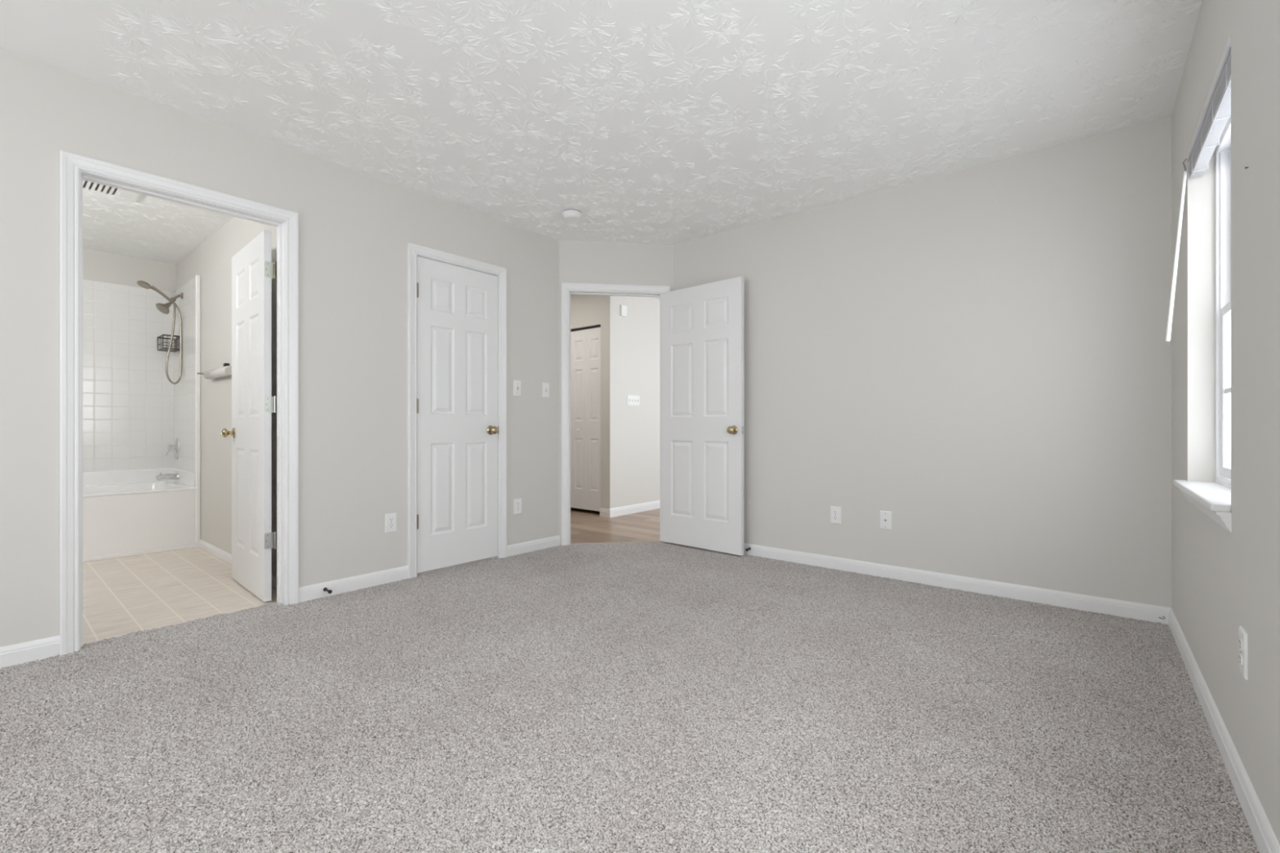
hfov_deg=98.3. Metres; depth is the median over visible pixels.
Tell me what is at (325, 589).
door stop
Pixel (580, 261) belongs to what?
wall
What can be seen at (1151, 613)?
baseboard
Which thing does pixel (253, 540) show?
door
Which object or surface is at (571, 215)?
smoke detector
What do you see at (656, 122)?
ceiling
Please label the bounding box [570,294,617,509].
wall
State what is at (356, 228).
wall
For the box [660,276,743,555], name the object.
door
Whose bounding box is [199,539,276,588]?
baseboard
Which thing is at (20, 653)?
baseboard
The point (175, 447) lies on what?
shower valve
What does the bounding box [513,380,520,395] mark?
light switch
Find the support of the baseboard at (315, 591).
attached to the wall at (356, 228)
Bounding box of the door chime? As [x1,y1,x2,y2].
[620,304,626,316]
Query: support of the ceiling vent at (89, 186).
in the ceiling at (148, 228)
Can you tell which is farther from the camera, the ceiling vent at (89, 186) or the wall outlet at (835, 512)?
the wall outlet at (835, 512)
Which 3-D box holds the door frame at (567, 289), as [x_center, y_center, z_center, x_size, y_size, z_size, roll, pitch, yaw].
[-0.197,-0.090,4.535,0.881,2.117,0.134,0,0,-7]
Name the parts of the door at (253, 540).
knob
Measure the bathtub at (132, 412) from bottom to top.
2.177 m
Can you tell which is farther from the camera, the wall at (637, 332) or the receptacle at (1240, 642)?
the wall at (637, 332)
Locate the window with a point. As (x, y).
(1213, 499)
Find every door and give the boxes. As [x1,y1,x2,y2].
[221,230,276,602]
[417,256,498,573]
[570,324,600,515]
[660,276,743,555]
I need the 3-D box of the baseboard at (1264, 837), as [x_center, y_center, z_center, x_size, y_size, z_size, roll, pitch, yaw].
[0.653,0.919,0.326,0.012,0.098,6.000,0,0,39]
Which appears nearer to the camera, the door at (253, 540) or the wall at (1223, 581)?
the wall at (1223, 581)
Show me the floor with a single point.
(633, 697)
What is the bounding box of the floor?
[0,507,1259,852]
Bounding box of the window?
[1173,114,1231,532]
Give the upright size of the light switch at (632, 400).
0.113 m
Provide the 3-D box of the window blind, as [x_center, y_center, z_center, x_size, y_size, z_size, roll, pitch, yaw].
[1.917,-0.714,1.894,0.130,0.764,0.871,0,0,40]
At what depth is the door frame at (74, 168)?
2.46 m
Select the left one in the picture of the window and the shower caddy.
the shower caddy
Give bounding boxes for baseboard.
[0,635,60,668]
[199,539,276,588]
[298,565,408,602]
[506,535,560,556]
[600,507,610,517]
[608,500,659,517]
[743,542,1170,624]
[1168,608,1279,852]
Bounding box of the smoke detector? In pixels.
[562,208,582,221]
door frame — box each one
[59,150,298,655]
[407,242,506,578]
[561,282,670,545]
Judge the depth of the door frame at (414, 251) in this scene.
3.50 m
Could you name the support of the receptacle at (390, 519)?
attached to the wall outlet at (390, 518)
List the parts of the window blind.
ladder cord, ladder cord, rail, ladder cord, ladder cord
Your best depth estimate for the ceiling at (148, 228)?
4.04 m
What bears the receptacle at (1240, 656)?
attached to the wall outlet at (1242, 642)
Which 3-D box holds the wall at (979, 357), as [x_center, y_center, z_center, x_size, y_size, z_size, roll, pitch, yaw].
[1.505,-0.267,3.595,3.190,2.490,0.115,0,0,40]
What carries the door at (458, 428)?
in the wall at (356, 228)
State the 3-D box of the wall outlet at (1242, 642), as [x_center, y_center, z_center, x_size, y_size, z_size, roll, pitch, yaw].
[1.537,0.576,1.411,0.009,0.115,0.070,0,0,40]
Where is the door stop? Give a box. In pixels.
[323,587,332,594]
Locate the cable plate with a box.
[880,510,891,529]
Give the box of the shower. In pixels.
[137,280,182,384]
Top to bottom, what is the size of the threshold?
0.019 m
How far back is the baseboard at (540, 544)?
4.21 m
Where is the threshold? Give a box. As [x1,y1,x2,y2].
[569,541,661,544]
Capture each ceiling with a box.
[0,0,1202,244]
[82,190,234,264]
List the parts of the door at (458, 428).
knob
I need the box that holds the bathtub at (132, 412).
[82,275,200,562]
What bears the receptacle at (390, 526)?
attached to the wall outlet at (390, 518)
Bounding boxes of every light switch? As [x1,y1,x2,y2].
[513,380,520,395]
[542,382,549,397]
[626,395,639,405]
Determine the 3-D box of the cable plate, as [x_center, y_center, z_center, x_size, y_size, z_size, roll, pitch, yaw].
[1.543,0.590,3.478,0.070,0.115,0.016,0,0,40]
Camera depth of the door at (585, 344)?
6.10 m
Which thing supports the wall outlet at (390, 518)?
attached to the wall at (356, 228)
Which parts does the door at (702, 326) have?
knob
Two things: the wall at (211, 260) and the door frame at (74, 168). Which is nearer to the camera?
the door frame at (74, 168)
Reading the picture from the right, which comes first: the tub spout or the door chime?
the door chime
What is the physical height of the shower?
0.835 m
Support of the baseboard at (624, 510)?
attached to the wall at (637, 332)
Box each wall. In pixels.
[0,48,559,647]
[82,248,176,292]
[176,217,276,577]
[559,240,673,544]
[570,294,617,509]
[617,296,659,506]
[673,115,1171,608]
[1171,0,1279,844]
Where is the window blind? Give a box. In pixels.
[1165,35,1231,341]
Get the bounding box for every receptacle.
[388,517,394,522]
[388,524,394,528]
[1238,638,1242,650]
[1238,653,1242,666]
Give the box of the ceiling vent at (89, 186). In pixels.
[82,180,140,202]
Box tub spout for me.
[155,472,178,480]
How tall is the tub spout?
0.070 m
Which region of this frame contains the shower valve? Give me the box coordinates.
[164,438,178,459]
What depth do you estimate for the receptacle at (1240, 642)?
1.41 m
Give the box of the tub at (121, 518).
[82,480,196,558]
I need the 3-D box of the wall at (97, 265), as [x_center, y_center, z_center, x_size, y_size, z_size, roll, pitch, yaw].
[-4.889,-0.267,4.239,0.120,2.490,2.055,0,0,40]
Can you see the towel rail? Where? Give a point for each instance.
(226, 370)
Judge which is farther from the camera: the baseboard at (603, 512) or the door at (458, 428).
the baseboard at (603, 512)
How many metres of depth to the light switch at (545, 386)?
4.32 m
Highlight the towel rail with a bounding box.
[196,363,231,379]
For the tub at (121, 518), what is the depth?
4.19 m
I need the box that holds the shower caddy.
[156,333,179,351]
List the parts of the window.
sill, frame, sash, sash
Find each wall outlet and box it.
[385,512,396,533]
[513,497,521,515]
[830,506,840,524]
[1238,626,1247,679]
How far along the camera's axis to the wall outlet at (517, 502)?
4.10 m

